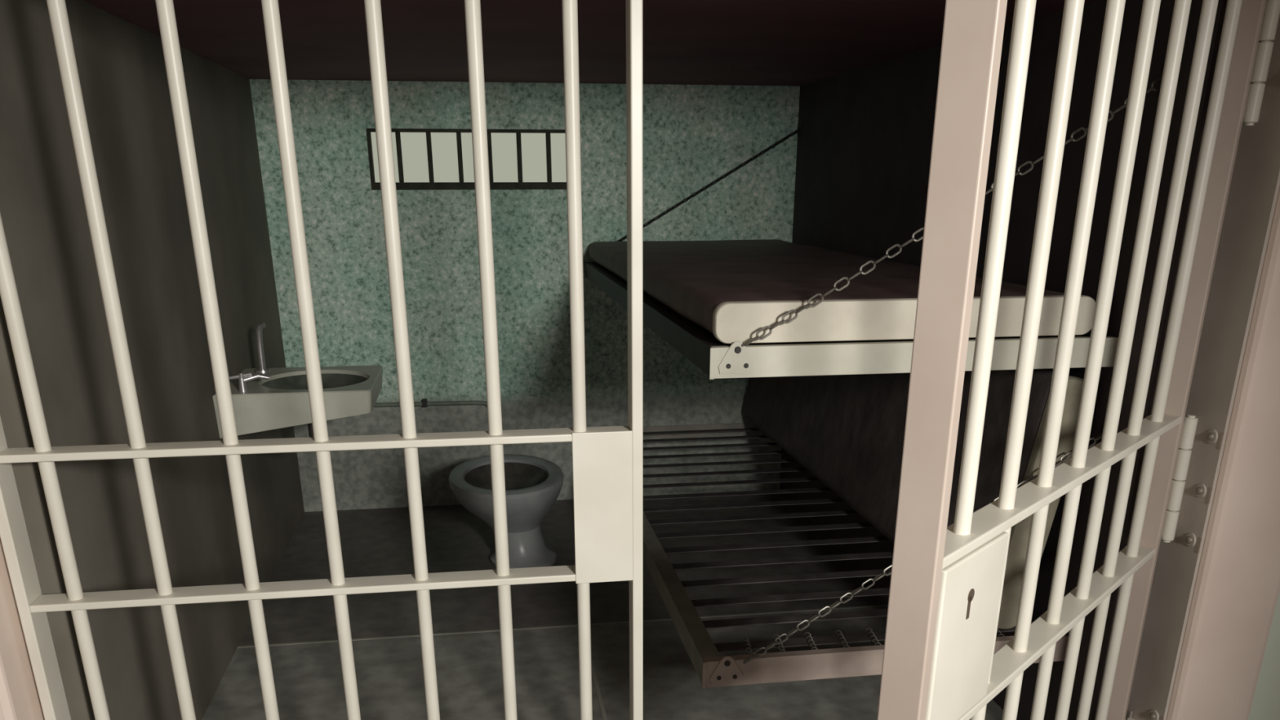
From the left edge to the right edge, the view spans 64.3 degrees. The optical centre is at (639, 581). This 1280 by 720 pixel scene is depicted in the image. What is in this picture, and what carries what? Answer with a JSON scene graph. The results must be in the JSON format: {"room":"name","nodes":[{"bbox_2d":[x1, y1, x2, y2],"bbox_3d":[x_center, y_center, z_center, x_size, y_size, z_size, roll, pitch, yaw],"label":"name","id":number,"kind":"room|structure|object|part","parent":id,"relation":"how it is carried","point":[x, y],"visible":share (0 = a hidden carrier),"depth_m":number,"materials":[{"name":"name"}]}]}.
{"room":"prison interior","nodes":[
{"label":"prison interior","id":0,"kind":"room"},
{"bbox_2d":[0,537,44,719],"bbox_3d":[-2.558,-0.414,1.748,2.500,2.700,0.210,-3,22,-8],"label":"wall","id":1,"kind":"structure","parent":0,"point":[20,700],"depth_m":2.14,"materials":[{"name":"paint"}]},
{"bbox_2d":[0,0,304,719],"bbox_3d":[-1.639,-0.757,3.530,0.250,2.032,3.028,-3,22,-8],"label":"wall","id":2,"kind":"structure","parent":0,"point":[121,64],"depth_m":2.83,"materials":[{"name":"grey paint"}]},
{"bbox_2d":[212,322,382,438],"bbox_3d":[-1.291,-0.735,3.930,0.550,0.482,0.560,-3,22,-8],"label":"sink","id":3,"kind":"object","parent":2,"relation":"attached to","point":[264,398],"visible":0.79,"depth_m":3.70,"materials":[{"name":"white ceramic"}]},
{"bbox_2d":[229,372,269,392],"bbox_3d":[-1.411,-0.725,3.684,0.134,0.067,0.048,-3,22,-8],"label":"tap","id":4,"kind":"object","parent":3,"relation":"on","point":[242,378],"depth_m":3.67,"materials":[{"name":"silver metal"}]},
{"bbox_3d":[-1.501,-0.927,4.026,0.067,0.194,0.060,-3,22,-8],"label":"tall spout","id":5,"kind":"part","parent":3,"relation":"part of","materials":[{"name":"silver metal"}]},
{"bbox_2d":[261,373,368,389],"bbox_3d":[-1.253,-0.741,3.940,0.398,0.059,0.417,-3,22,-8],"label":"basin","id":6,"kind":"object","parent":3,"relation":"in","point":[277,380],"depth_m":4.06,"materials":[{"name":"grey metal"}]},
{"bbox_2d":[249,79,799,511],"bbox_3d":[-0.503,-1.421,5.217,2.961,2.032,0.200,-3,22,-8],"label":"wall","id":7,"kind":"structure","parent":0,"point":[693,135],"depth_m":5.03,"materials":[{"name":"green paint"}]},
{"bbox_2d":[373,398,487,407],"bbox_3d":[-1.250,-0.654,5.259,1.005,0.570,0.041,-3,22,-8],"label":"pipe","id":8,"kind":"object","parent":7,"relation":"attached to","point":[424,403],"visible":0.48,"depth_m":5.18,"materials":[{"name":"metal"}]},
{"bbox_2d":[365,128,566,190],"bbox_3d":[-0.788,-2.018,4.867,0.985,0.267,0.068,-3,22,-8],"label":"window","id":9,"kind":"structure","parent":7,"relation":"in","point":[424,159],"depth_m":4.87,"materials":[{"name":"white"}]},
{"bbox_2d":[616,122,801,241],"bbox_3d":[0.285,-1.924,4.998,1.015,0.611,0.046,-3,22,-8],"label":"chain","id":10,"kind":"object","parent":7,"relation":"attached to","point":[799,130],"visible":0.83,"depth_m":5.00,"materials":[{"name":"metal"}]},
{"bbox_3d":[0.780,-2.209,4.970,0.004,0.060,0.044,-3,22,-8],"label":"wall plate","id":11,"kind":"part","parent":10,"relation":"part of","materials":[{"name":"metal"}]},
{"bbox_2d":[82,0,1096,85],"bbox_3d":[-0.267,-1.888,3.421,2.961,0.150,3.238,-3,22,-8],"label":"ceiling","id":12,"kind":"structure","parent":0,"point":[738,42],"depth_m":3.25,"materials":[{"name":"grey paint"}]},
{"bbox_2d":[201,493,1003,719],"bbox_3d":[-0.176,1.132,1.659,8.000,0.121,8.688,-3,22,-8],"label":"floor","id":13,"kind":"structure","parent":0,"point":[302,634],"depth_m":3.90,"materials":[{"name":"grey concrete"}]},
{"bbox_2d":[0,0,643,719],"bbox_3d":[-0.656,-0.225,2.174,1.330,2.030,0.078,-3,22,-8],"label":"bars","id":14,"kind":"object","parent":13,"relation":"in","point":[607,461],"visible":1,"depth_m":2.12,"materials":[{"name":"beige metal"}]},
{"bbox_3d":[-0.655,0.009,2.263,1.282,0.016,0.066,-3,22,-8],"label":"rail","id":15,"kind":"part","parent":14,"relation":"part of","materials":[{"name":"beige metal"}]},
{"bbox_3d":[-0.656,-0.291,2.144,1.282,0.016,0.066,-3,22,-8],"label":"rail","id":16,"kind":"part","parent":14,"relation":"part of","materials":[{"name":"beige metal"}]},
{"bbox_3d":[-0.082,-0.162,2.258,0.131,0.347,0.008,-3,22,-8],"label":"lock plate","id":17,"kind":"part","parent":14,"relation":"part of","materials":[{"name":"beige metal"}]},
{"bbox_2d":[448,453,564,568],"bbox_3d":[-0.599,-0.309,4.628,0.512,0.392,0.707,-3,22,-8],"label":"toilet","id":18,"kind":"object","parent":13,"relation":"on","point":[533,484],"visible":0.78,"depth_m":4.50,"materials":[{"name":"grey ceramic"}]},
{"bbox_2d":[779,0,1227,719],"bbox_3d":[1.137,-0.920,3.936,0.250,2.032,3.028,-3,22,-8],"label":"wall","id":19,"kind":"structure","parent":0,"point":[864,144],"depth_m":2.98,"materials":[{"name":"grey paint"}]},
{"bbox_2d":[584,262,1118,379],"bbox_3d":[0.473,-1.078,3.839,1.068,0.089,2.874,-3,22,-8],"label":"bunk","id":20,"kind":"object","parent":19,"relation":"attached to","point":[717,359],"visible":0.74,"depth_m":2.53,"materials":[{"name":"white metal"}]},
{"bbox_3d":[-0.026,-1.047,3.775,0.054,0.069,2.858,-3,22,-8],"label":"rail","id":21,"kind":"part","parent":20,"relation":"part of","materials":[{"name":"metal"}]},
{"bbox_2d":[589,239,1095,343],"bbox_3d":[0.451,-1.152,3.797,0.990,0.097,2.800,-3,22,-8],"label":"mattress","id":22,"kind":"object","parent":20,"relation":"on","point":[733,290],"visible":0.84,"depth_m":2.73,"materials":[{"name":"white fabric"}]},
{"bbox_3d":[0.667,-0.652,2.524,0.990,0.097,0.030,-3,22,-8],"label":"panel","id":23,"kind":"part","parent":22,"relation":"part of","materials":[{"name":"white fabric"}]},
{"bbox_3d":[0.694,-0.562,2.542,1.067,0.074,0.030,-3,22,-8],"label":"plate","id":24,"kind":"part","parent":20,"relation":"part of","materials":[{"name":"white metal"}]},
{"bbox_3d":[0.978,-1.106,3.922,0.042,0.069,2.858,-3,22,-8],"label":"wall rail","id":25,"kind":"part","parent":20,"relation":"part of","materials":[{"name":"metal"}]},
{"bbox_2d":[643,422,1068,688],"bbox_3d":[0.474,-0.299,4.145,1.068,0.093,2.874,-3,22,-8],"label":"bunk","id":26,"kind":"object","parent":19,"relation":"attached to","point":[713,669],"visible":0.44,"depth_m":3.33,"materials":[{"name":"metal"}]},
{"bbox_3d":[-0.025,-0.268,4.081,0.054,0.073,2.858,-3,22,-8],"label":"rail","id":27,"kind":"part","parent":26,"relation":"part of","materials":[{"name":"grey metal"}]},
{"bbox_3d":[0.251,-0.809,5.466,1.051,0.066,0.006,-3,22,-8],"label":"rail","id":28,"kind":"part","parent":26,"relation":"part of","materials":[{"name":"grey metal"}]},
{"bbox_3d":[0.695,0.217,2.848,1.067,0.078,0.030,-3,22,-8],"label":"plate","id":29,"kind":"part","parent":26,"relation":"part of","materials":[{"name":"metal"}]},
{"bbox_2d":[742,368,1084,629],"bbox_3d":[0.865,-0.704,4.062,0.210,0.715,2.815,-3,22,-8],"label":"mattress","id":30,"kind":"object","parent":26,"relation":"on","point":[847,431],"visible":0.42,"depth_m":3.67,"materials":[{"name":"grey fabric"}]},
{"bbox_3d":[1.082,-0.201,2.781,0.210,0.714,0.028,-3,22,-8],"label":"panel","id":31,"kind":"part","parent":30,"relation":"part of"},
{"bbox_3d":[0.979,-0.327,4.228,0.042,0.073,2.858,-3,22,-8],"label":"wall rail","id":32,"kind":"part","parent":26,"relation":"part of","materials":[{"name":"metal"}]},
{"bbox_2d":[742,419,1104,663],"bbox_3d":[0.753,-0.101,2.709,0.963,0.626,0.044,-3,22,-8],"label":"chain","id":33,"kind":"object","parent":19,"relation":"attached to","point":[1099,437],"visible":0.45,"depth_m":2.72,"materials":[{"name":"metal"}]},
{"bbox_3d":[1.223,-0.392,2.675,0.004,0.060,0.044,-3,22,-8],"label":"wall plate","id":34,"kind":"part","parent":33,"relation":"part of","materials":[{"name":"metal"}]},
{"bbox_2d":[743,66,1164,346],"bbox_3d":[0.737,-0.881,2.398,0.997,0.615,0.044,-3,22,-9],"label":"chain","id":35,"kind":"object","parent":19,"relation":"attached to","point":[1159,80],"visible":0.65,"depth_m":2.40,"materials":[{"name":"metal"}]},
{"bbox_3d":[1.222,-1.169,2.369,0.004,0.060,0.044,-3,22,-8],"label":"wall plate","id":36,"kind":"part","parent":35,"relation":"part of","materials":[{"name":"metal"}]},
{"bbox_2d":[877,0,1279,719],"bbox_3d":[0.851,-0.156,1.982,0.088,2.008,1.414,18,28,38],"label":"door","id":37,"kind":"structure","parent":19,"relation":"in","point":[940,662],"depth_m":1.67,"materials":[{"name":"beige metal"}]},
{"bbox_3d":[0.815,0.096,2.038,0.062,0.018,1.256,17,27,37],"label":"rail","id":38,"kind":"part","parent":37,"relation":"part of","materials":[{"name":"beige metal"}]},
{"bbox_3d":[0.815,-0.204,1.920,0.062,0.018,1.256,17,27,37],"label":"rail","id":39,"kind":"part","parent":37,"relation":"part of","materials":[{"name":"beige metal"}]},
{"bbox_2d":[1125,15,1279,719],"bbox_3d":[1.332,-0.338,2.449,0.021,2.035,0.188,-3,22,-8],"label":"trim","id":40,"kind":"structure","parent":19,"relation":"attached to","point":[1255,184],"depth_m":2.37,"materials":[{"name":"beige metal"}]},
{"bbox_2d":[1149,709,1164,719],"bbox_3d":[1.341,0.357,2.650,0.015,0.039,0.053,-3,22,-8],"label":"bolt","id":41,"kind":"object","parent":40,"relation":"in","point":[1154,714],"depth_m":2.65,"materials":[{"name":"beige metal"}]},
{"bbox_2d":[1185,533,1202,553],"bbox_3d":[1.340,-0.097,2.472,0.015,0.039,0.053,-3,22,-8],"label":"bolt","id":42,"kind":"object","parent":40,"relation":"in","point":[1193,541],"depth_m":2.47,"materials":[{"name":"beige metal"}]},
{"bbox_2d":[1195,483,1213,503],"bbox_3d":[1.340,-0.212,2.426,0.015,0.039,0.053,-3,22,-8],"label":"bolt","id":43,"kind":"object","parent":40,"relation":"in","point":[1204,491],"depth_m":2.42,"materials":[{"name":"beige metal"}]},
{"bbox_2d":[1206,429,1224,448],"bbox_3d":[1.340,-0.335,2.378,0.015,0.039,0.053,-3,22,-8],"label":"bolt","id":44,"kind":"object","parent":40,"relation":"in","point":[1215,437],"depth_m":2.38,"materials":[{"name":"beige metal"}]},
{"bbox_2d":[1165,186,1279,719],"bbox_3d":[1.443,-0.685,2.423,0.229,2.700,0.400,-3,22,-8],"label":"trim","id":45,"kind":"structure","parent":19,"relation":"attached to","point":[1237,588],"depth_m":2.45,"materials":[{"name":"paint"}]},
{"bbox_2d":[1248,591,1279,719],"bbox_3d":[2.584,-0.728,2.529,2.080,2.700,0.230,-3,22,-8],"label":"wall","id":46,"kind":"structure","parent":0,"point":[1265,705],"depth_m":2.63,"materials":[{"name":"green paint"}]}
]}

